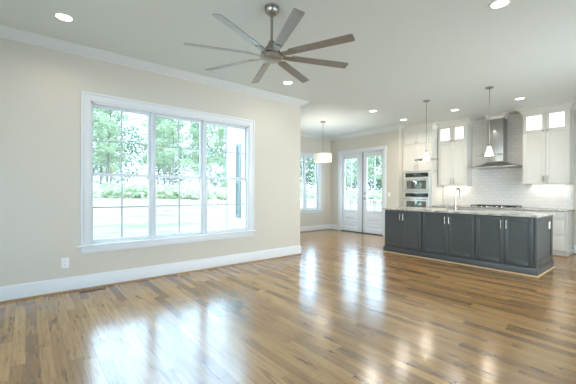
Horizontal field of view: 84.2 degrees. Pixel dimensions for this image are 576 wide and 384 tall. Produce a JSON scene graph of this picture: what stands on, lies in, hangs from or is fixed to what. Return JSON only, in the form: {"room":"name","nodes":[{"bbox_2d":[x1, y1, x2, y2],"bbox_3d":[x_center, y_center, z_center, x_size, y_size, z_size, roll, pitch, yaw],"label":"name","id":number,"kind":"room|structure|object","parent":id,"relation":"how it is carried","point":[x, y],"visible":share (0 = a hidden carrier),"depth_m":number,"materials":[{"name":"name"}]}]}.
{"room":"living room","nodes":[
{"label":"living room","id":0,"kind":"room"},
{"bbox_2d":[0,37,294,286],"bbox_3d":[-2.396,-0.288,4.353,6.420,3.065,0.150,0,0,-39],"label":"wall","id":1,"kind":"structure","parent":0,"point":[41,88],"depth_m":3.98,"materials":[{"name":"beige paint"}]},
{"bbox_2d":[61,258,68,268],"bbox_3d":[-2.760,0.881,3.954,0.082,0.125,0.010,0,0,-39],"label":"wall outlet","id":2,"kind":"object","parent":1,"relation":"attached to","point":[64,261],"visible":1,"depth_m":3.95,"materials":[{"name":"white plastic"}]},
{"bbox_2d":[76,91,255,253],"bbox_3d":[-1.664,-0.246,4.917,2.693,2.066,0.203,0,0,-39],"label":"window","id":3,"kind":"structure","parent":1,"relation":"in","point":[152,110],"depth_m":4.70,"materials":[{"name":"white paint"}]},
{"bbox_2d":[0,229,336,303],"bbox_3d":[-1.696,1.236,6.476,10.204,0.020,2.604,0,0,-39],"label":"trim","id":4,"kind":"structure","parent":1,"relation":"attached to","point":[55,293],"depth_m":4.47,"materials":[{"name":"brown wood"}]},
{"bbox_2d":[0,224,337,300],"bbox_3d":[-1.700,1.155,6.495,10.220,0.181,2.602,0,0,-39],"label":"baseboard","id":5,"kind":"structure","parent":1,"relation":"attached to","point":[9,292],"depth_m":4.47,"materials":[{"name":"white paint"}]},
{"bbox_2d":[0,25,403,140],"bbox_3d":[-1.626,-1.776,6.477,10.300,0.090,2.708,0,0,-39],"label":"crown molding","id":6,"kind":"structure","parent":1,"relation":"attached to","point":[5,32],"depth_m":4.54,"materials":[{"name":"white paint"}]},
{"bbox_2d":[227,127,243,228],"bbox_3d":[-1.744,-0.047,6.671,10.370,3.785,2.606,0,0,-39],"label":"wall","id":7,"kind":"structure","parent":0,"point":[234,136],"depth_m":8.20,"materials":[{"name":"white paint"}]},
{"bbox_2d":[242,105,300,245],"bbox_3d":[-0.630,-0.284,7.379,0.150,3.065,2.586,0,0,-39],"label":"wall","id":8,"kind":"structure","parent":0,"point":[297,108],"depth_m":6.38,"materials":[{"name":"beige paint"}]},
{"bbox_2d":[235,143,240,217],"bbox_3d":[-1.242,-0.279,7.946,0.035,1.850,0.220,0,0,-39],"label":"window shutter","id":9,"kind":"object","parent":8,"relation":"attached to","point":[237,146],"visible":0.97,"depth_m":7.95,"materials":[{"name":"green paint"}]},
{"bbox_2d":[243,145,243,191],"bbox_3d":[-0.662,-0.185,7.462,0.203,2.086,1.375,0,0,-39],"label":"window","id":10,"kind":"structure","parent":8,"relation":"in","point":[243,145],"depth_m":7.83,"materials":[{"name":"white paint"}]},
{"bbox_2d":[0,229,575,383],"bbox_3d":[0.729,1.315,4.159,11.310,0.120,9.596,0,0,-39],"label":"floor","id":11,"kind":"structure","parent":0,"point":[345,309],"depth_m":3.02,"materials":[{"name":"brown wood"}]},
{"bbox_2d":[80,287,105,292],"bbox_3d":[-2.477,1.241,4.052,0.280,0.007,0.110,0,0,-39],"label":"floor vent","id":12,"kind":"object","parent":11,"relation":"in","point":[99,288],"visible":1,"depth_m":4.05,"materials":[{"name":"brown metal"}]},
{"bbox_2d":[385,210,421,250],"bbox_3d":[2.665,0.758,6.739,1.004,0.764,0.828,0,0,-39],"label":"base cabinet","id":13,"kind":"object","parent":11,"relation":"on","point":[403,229],"visible":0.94,"depth_m":6.40,"materials":[{"name":"grey wood"}]},
{"bbox_2d":[403,127,442,207],"bbox_3d":[3.672,-0.246,8.730,0.666,3.015,0.835,0,0,-39],"label":"tall cabinet","id":14,"kind":"object","parent":11,"relation":"on","point":[414,141],"visible":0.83,"depth_m":8.45,"materials":[{"name":"white paint"}]},
{"bbox_2d":[403,172,430,207],"bbox_3d":[3.620,0.009,8.688,0.618,1.069,0.745,0,0,-39],"label":"double wall oven","id":15,"kind":"object","parent":14,"relation":"in","point":[417,185],"visible":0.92,"depth_m":8.49,"materials":[{"name":"metal"}]},
{"bbox_2d":[422,212,474,258],"bbox_3d":[3.225,0.760,6.057,1.004,0.764,0.932,0,0,-39],"label":"base cabinet","id":16,"kind":"object","parent":11,"relation":"on","point":[452,234],"visible":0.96,"depth_m":5.72,"materials":[{"name":"grey wood"}]},
{"bbox_2d":[433,207,468,208],"bbox_3d":[4.211,0.822,8.065,0.622,0.884,0.876,0,0,-39],"label":"base cabinet","id":17,"kind":"object","parent":11,"relation":"on","point":[433,207],"visible":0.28,"depth_m":7.91,"materials":[{"name":"white paint"}]},
{"bbox_2d":[432,205,574,211],"bbox_3d":[4.788,0.366,7.377,0.629,0.032,2.674,0,0,-39],"label":"countertop","id":18,"kind":"structure","parent":17,"relation":"on","point":[459,206],"depth_m":6.82,"materials":[{"name":"stone"}]},
{"bbox_2d":[470,204,521,207],"bbox_3d":[4.784,0.327,7.371,0.490,0.046,0.910,0,0,-39],"label":"gas cooktop","id":19,"kind":"object","parent":18,"relation":"in","point":[475,205],"visible":1,"depth_m":7.23,"materials":[{"name":"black metal"}]},
{"bbox_2d":[470,206,521,207],"bbox_3d":[4.784,0.345,7.371,0.490,0.010,0.910,0,0,-39],"label":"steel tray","id":20,"kind":"object","parent":19,"relation":"on","point":[470,206],"depth_m":7.10,"materials":[{"name":"silver metal"}]},
{"bbox_2d":[383,246,554,277],"bbox_3d":[3.241,1.202,6.062,1.020,0.118,2.668,0,0,-39],"label":"plinth","id":21,"kind":"object","parent":11,"relation":"on","point":[527,271],"visible":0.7,"depth_m":5.36,"materials":[{"name":"grey wood"}]},
{"bbox_2d":[469,208,514,210],"bbox_3d":[4.781,0.824,7.370,0.622,0.884,0.918,0,0,-39],"label":"base cabinet","id":22,"kind":"object","parent":11,"relation":"on","point":[469,208],"visible":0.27,"depth_m":7.19,"materials":[{"name":"white paint"}]},
{"bbox_2d":[475,215,552,268],"bbox_3d":[3.791,0.762,5.368,1.004,0.764,0.847,0,0,-39],"label":"base cabinet","id":23,"kind":"object","parent":11,"relation":"on","point":[510,240],"depth_m":5.04,"materials":[{"name":"grey wood"}]},
{"bbox_2d":[382,207,554,217],"bbox_3d":[3.247,0.361,6.073,1.072,0.034,2.665,0,0,-39],"label":"countertop","id":24,"kind":"structure","parent":23,"relation":"on","point":[419,209],"depth_m":5.63,"materials":[{"name":"stone"}]},
{"bbox_2d":[454,188,460,209],"bbox_3d":[3.261,0.132,6.108,0.164,0.425,0.128,0,0,-39],"label":"faucet","id":25,"kind":"object","parent":24,"relation":"on","point":[455,205],"visible":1,"depth_m":6.10,"materials":[{"name":"silver metal"}]},
{"bbox_2d":[515,210,565,251],"bbox_3d":[5.337,0.827,6.694,0.621,0.884,0.828,0,0,-39],"label":"base cabinet","id":26,"kind":"object","parent":11,"relation":"on","point":[559,219],"visible":0.34,"depth_m":6.27,"materials":[{"name":"white paint"}]},
{"bbox_2d":[553,211,573,257],"bbox_3d":[5.367,0.827,6.688,0.592,0.884,0.878,0,0,-39],"label":"board","id":27,"kind":"object","parent":26,"relation":"attached to","point":[569,252],"visible":0.77,"depth_m":6.33,"materials":[{"name":"white paint"}]},
{"bbox_2d":[0,0,575,136],"bbox_3d":[0.739,-1.870,4.157,11.310,0.120,9.596,0,0,-39],"label":"ceiling","id":28,"kind":"structure","parent":0,"point":[403,54],"depth_m":3.93,"materials":[{"name":"paint"}]},
{"bbox_2d":[53,12,74,21],"bbox_3d":[-2.329,-1.816,3.318,0.188,0.007,0.188,0,0,-39],"label":"recessed light","id":29,"kind":"object","parent":28,"relation":"in","point":[61,16],"visible":1,"depth_m":3.31,"materials":[{"name":"white paint"}]},
{"bbox_2d":[183,3,354,83],"bbox_3d":[-0.160,-1.550,3.132,1.556,0.525,1.556,0,0,-39],"label":"ceiling fan","id":30,"kind":"object","parent":28,"relation":"hanging from","point":[271,54],"visible":1,"depth_m":3.03,"materials":[{"name":"silver metal"}]},
{"bbox_2d":[282,81,292,84],"bbox_3d":[-0.005,-1.810,5.286,0.188,0.007,0.188,0,0,-39],"label":"recessed light","id":31,"kind":"object","parent":28,"relation":"in","point":[283,82],"visible":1,"depth_m":5.27,"materials":[{"name":"white plastic"}]},
{"bbox_2d":[314,121,331,162],"bbox_3d":[0.899,-1.290,8.216,0.450,1.045,0.450,0,0,-39],"label":"drum pendant","id":32,"kind":"object","parent":28,"relation":"hanging from","point":[318,157],"visible":1,"depth_m":8.05,"materials":[{"name":"white fabric"}]},
{"bbox_2d":[415,100,438,160],"bbox_3d":[2.738,-1.217,6.314,0.444,1.175,0.444,0,0,-39],"label":"pendant light","id":33,"kind":"object","parent":28,"relation":"hanging from","point":[426,156],"visible":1,"depth_m":6.31,"materials":[{"name":"white glass"}]},
{"bbox_2d":[474,86,504,156],"bbox_3d":[3.463,-1.214,5.489,0.444,1.175,0.444,0,0,-39],"label":"pendant light","id":34,"kind":"object","parent":28,"relation":"hanging from","point":[489,152],"visible":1,"depth_m":5.48,"materials":[{"name":"white glass"}]},
{"bbox_2d":[488,0,511,8],"bbox_3d":[2.027,-1.802,3.053,0.188,0.007,0.188,0,0,-39],"label":"recessed light","id":35,"kind":"object","parent":28,"relation":"in","point":[496,4],"visible":1,"depth_m":3.06,"materials":[{"name":"white plastic"}]},
{"bbox_2d":[300,136,330,225],"bbox_3d":[-0.029,-0.283,9.642,3.950,3.065,0.150,0,0,-39],"label":"wall","id":36,"kind":"structure","parent":0,"point":[310,145],"depth_m":10.47,"materials":[{"name":"beige paint"}]},
{"bbox_2d":[300,152,321,212],"bbox_3d":[0.518,-0.292,10.054,1.400,1.906,0.203,0,0,-39],"label":"window","id":37,"kind":"structure","parent":36,"relation":"in","point":[317,182],"depth_m":10.16,"materials":[{"name":"white paint"}]},
{"bbox_2d":[330,129,401,224],"bbox_3d":[2.298,-0.276,9.802,0.150,3.065,2.556,0,0,-39],"label":"wall","id":38,"kind":"structure","parent":0,"point":[392,140],"depth_m":9.12,"materials":[{"name":"beige paint"}]},
{"bbox_2d":[342,153,361,231],"bbox_3d":[2.043,0.013,10.123,0.045,2.445,0.805,0,0,-39],"label":"door","id":39,"kind":"structure","parent":38,"relation":"in","point":[351,219],"depth_m":10.10,"materials":[{"name":"white paint"}]},
{"bbox_2d":[362,152,363,231],"bbox_3d":[2.303,0.012,9.790,0.055,2.450,0.046,0,0,-39],"label":"door astragal","id":40,"kind":"object","parent":39,"relation":"attached to","point":[362,152],"depth_m":9.77,"materials":[{"name":"white wood"}]},
{"bbox_2d":[338,146,386,235],"bbox_3d":[2.288,-0.033,9.820,0.200,2.580,1.805,0,0,-39],"label":"door frame","id":41,"kind":"structure","parent":38,"relation":"attached to","point":[379,148],"depth_m":9.87,"materials":[{"name":"white paint"}]},
{"bbox_2d":[363,150,382,234],"bbox_3d":[2.531,0.015,9.473,0.115,2.445,0.740,0,0,-39],"label":"door","id":42,"kind":"structure","parent":38,"relation":"in","point":[372,220],"depth_m":9.55,"materials":[{"name":"white paint"}]},
{"bbox_2d":[402,131,402,206],"bbox_3d":[3.366,-0.272,9.123,0.640,3.065,0.150,0,0,-39],"label":"wall","id":43,"kind":"structure","parent":0,"point":[402,131],"depth_m":8.88,"materials":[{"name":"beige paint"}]},
{"bbox_2d":[443,109,575,248],"bbox_3d":[5.853,-0.262,6.707,0.162,3.065,6.740,0,0,-39],"label":"wall","id":44,"kind":"structure","parent":0,"point":[496,186],"depth_m":7.43,"materials":[{"name":"tile"}]},
{"bbox_2d":[438,124,471,185],"bbox_3d":[4.277,-0.958,8.206,0.372,1.585,0.710,0,0,-39],"label":"upper cabinet","id":45,"kind":"object","parent":44,"relation":"attached to","point":[455,141],"visible":1,"depth_m":8.06,"materials":[{"name":"white paint"}]},
{"bbox_2d":[402,100,575,132],"bbox_3d":[4.564,-1.718,7.688,3.646,0.167,0.635,0,0,45],"label":"crown molding","id":46,"kind":"structure","parent":44,"relation":"attached to","point":[571,105],"depth_m":7.40,"materials":[{"name":"white paint"}]},
{"bbox_2d":[470,118,521,168],"bbox_3d":[4.841,-1.150,7.416,0.503,1.176,0.945,0,0,-39],"label":"range hood","id":47,"kind":"object","parent":44,"relation":"attached to","point":[498,127],"visible":0.98,"depth_m":7.38,"materials":[{"name":"silver metal"}]},
{"bbox_2d":[522,108,572,184],"bbox_3d":[5.472,-0.953,6.751,0.372,1.585,0.785,0,0,-39],"label":"upper cabinet","id":48,"kind":"object","parent":44,"relation":"attached to","point":[547,136],"visible":1,"depth_m":6.62,"materials":[{"name":"white paint"}]},
{"bbox_2d":[563,194,569,198],"bbox_3d":[5.798,0.090,6.637,0.010,0.117,0.118,0,0,-39],"label":"backsplash outlet","id":49,"kind":"object","parent":44,"relation":"attached to","point":[565,196],"visible":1,"depth_m":6.64,"materials":[{"name":"white plastic"}]},
{"label":"outside","id":50,"kind":"structure","parent":0,"visible":0},
{"bbox_2d":[93,192,381,238],"bbox_3d":[-11.861,0.864,42.020,115.000,1.850,90.000,0,0,-39],"label":"lawn","id":51,"kind":"structure","parent":50,"point":[106,221],"depth_m":15.97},
{"bbox_2d":[93,108,115,162],"bbox_3d":[-17.335,-4.891,27.551,3.556,10.454,3.842,0,0,22],"label":"pine tree","id":52,"kind":"object","parent":51,"relation":"on","point":[101,122],"visible":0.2,"depth_m":27.88,"materials":[{"name":"green plant"}]},
{"bbox_2d":[93,109,119,184],"bbox_3d":[-21.653,-5.773,37.257,4.217,12.224,3.981,0,0,9],"label":"pine tree","id":53,"kind":"object","parent":51,"relation":"on","point":[102,160],"visible":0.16,"depth_m":36.93,"materials":[{"name":"green plant"}]},
{"bbox_2d":[93,127,130,186],"bbox_3d":[-23.592,-4.557,42.560,4.713,9.624,4.590,0,0,-24],"label":"leafy tree","id":54,"kind":"object","parent":51,"relation":"on","point":[115,167],"visible":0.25,"depth_m":42.70,"materials":[{"name":"green plant"}]},
{"bbox_2d":[93,109,132,184],"bbox_3d":[-18.325,-5.814,32.536,4.009,12.311,4.248,0,0,7],"label":"pine tree","id":55,"kind":"object","parent":51,"relation":"on","point":[112,129],"visible":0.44,"depth_m":32.53,"materials":[{"name":"green plant"}]},
{"bbox_2d":[136,118,167,169],"bbox_3d":[-16.714,-5.701,39.725,3.935,12.140,4.214,0,0,-19],"label":"pine tree","id":56,"kind":"object","parent":51,"relation":"on","point":[158,165],"visible":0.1,"depth_m":39.62,"materials":[{"name":"green plant"}]},
{"bbox_2d":[141,117,180,184],"bbox_3d":[-11.555,-4.788,29.980,3.833,10.429,3.548,0,0,11],"label":"pine tree","id":57,"kind":"object","parent":51,"relation":"on","point":[159,131],"visible":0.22,"depth_m":29.55,"materials":[{"name":"green plant"}]},
{"bbox_2d":[146,126,176,187],"bbox_3d":[-18.227,-5.583,45.115,3.877,11.905,4.107,0,0,39],"label":"pine tree","id":58,"kind":"object","parent":51,"relation":"on","point":[156,126],"visible":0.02,"depth_m":44.90,"materials":[{"name":"green plant"}]},
{"bbox_2d":[156,121,190,185],"bbox_3d":[-12.807,-5.182,35.230,4.049,11.016,3.748,0,0,41],"label":"pine tree","id":59,"kind":"object","parent":51,"relation":"on","point":[180,128],"visible":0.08,"depth_m":34.85,"materials":[{"name":"green plant"}]},
{"bbox_2d":[156,118,196,188],"bbox_3d":[-9.589,-4.259,27.281,3.581,9.745,3.315,0,0,43],"label":"pine tree","id":60,"kind":"object","parent":51,"relation":"on","point":[170,124],"visible":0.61,"depth_m":26.90,"materials":[{"name":"green plant"}]},
{"bbox_2d":[183,122,216,183],"bbox_3d":[-11.238,-5.562,40.687,3.848,11.816,4.077,0,0,-29],"label":"pine tree","id":61,"kind":"object","parent":51,"relation":"on","point":[195,135],"visible":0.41,"depth_m":40.38,"materials":[{"name":"green plant"}]},
{"bbox_2d":[188,126,212,175],"bbox_3d":[-13.159,-4.840,46.547,3.515,10.331,3.797,0,0,39],"label":"pine tree","id":62,"kind":"object","parent":51,"relation":"on","point":[208,166],"visible":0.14,"depth_m":46.24,"materials":[{"name":"green plant"}]},
{"bbox_2d":[209,126,225,185],"bbox_3d":[-6.871,-5.167,36.013,4.024,10.950,3.725,0,0,-14],"label":"pine tree","id":63,"kind":"object","parent":51,"relation":"on","point":[221,135],"visible":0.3,"depth_m":35.91,"materials":[{"name":"green plant"}]},
{"bbox_2d":[218,167,225,187],"bbox_3d":[-5.800,-1.196,31.070,1.688,3.210,1.592,0,0,35],"label":"tree","id":64,"kind":"object","parent":51,"relation":"on","point":[223,171],"visible":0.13,"depth_m":30.87,"materials":[{"name":"green plant"}]},
{"bbox_2d":[93,113,381,191],"bbox_3d":[-13.725,-7.279,51.362,84.469,15.467,25.372,0,0,-13],"label":"foliage","id":65,"kind":"object","parent":51,"relation":"on","point":[310,161],"visible":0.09,"depth_m":53.50,"materials":[{"name":"green plant"}]},
{"bbox_2d":[93,179,381,203],"bbox_3d":[-8.253,-0.028,27.053,41.650,2.341,15.059,0,0,-15],"label":"undergrowth","id":66,"kind":"object","parent":51,"relation":"on","point":[133,190],"visible":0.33,"depth_m":25.06,"materials":[{"name":"green plant"}]},
{"bbox_2d":[310,165,314,186],"bbox_3d":[4.254,-2.160,47.597,2.131,4.808,2.280,0,0,24],"label":"leafy tree","id":67,"kind":"object","parent":51,"relation":"on","point":[312,178],"visible":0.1,"depth_m":47.53,"materials":[{"name":"green plant"}]},
{"bbox_2d":[346,159,354,194],"bbox_3d":[5.755,-1.880,30.267,1.875,5.101,1.735,0,0,-33],"label":"pine tree","id":68,"kind":"object","parent":51,"relation":"on","point":[348,182],"visible":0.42,"depth_m":30.25,"materials":[{"name":"green plant"}]},
{"bbox_2d":[352,159,356,188],"bbox_3d":[10.006,-2.551,47.101,1.844,5.664,1.954,0,0,13],"label":"pine tree","id":69,"kind":"object","parent":51,"relation":"on","point":[355,161],"visible":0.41,"depth_m":47.05,"materials":[{"name":"green plant"}]},
{"bbox_2d":[368,157,376,191],"bbox_3d":[10.445,-2.709,40.518,1.942,5.964,2.058,0,0,32],"label":"pine tree","id":70,"kind":"object","parent":51,"relation":"on","point":[370,166],"visible":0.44,"depth_m":40.37,"materials":[{"name":"green plant"}]},
{"bbox_2d":[376,156,381,178],"bbox_3d":[10.624,-2.368,35.127,1.947,5.298,1.802,0,0,8],"label":"pine tree","id":71,"kind":"object","parent":51,"relation":"on","point":[380,168],"visible":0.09,"depth_m":34.97,"materials":[{"name":"green plant"}]},
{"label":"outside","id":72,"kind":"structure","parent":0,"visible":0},
{"bbox_3d":[2.040,1.361,9.960,6.600,0.150,7.800,0,0,-39],"label":"porch deck","id":73,"kind":"object","parent":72,"visible":0},
{"bbox_2d":[212,198,314,228],"bbox_3d":[-0.331,0.751,12.928,5.900,1.050,0.110,0,0,-39],"label":"porch railing","id":74,"kind":"object","parent":73,"relation":"on","point":[214,201],"visible":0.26,"depth_m":11.13,"materials":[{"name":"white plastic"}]},
{"bbox_2d":[346,199,381,210],"bbox_3d":[4.515,0.768,11.991,0.110,1.050,7.600,0,0,-39],"label":"porch railing","id":75,"kind":"object","parent":73,"relation":"on","point":[368,200],"visible":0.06,"depth_m":13.34,"materials":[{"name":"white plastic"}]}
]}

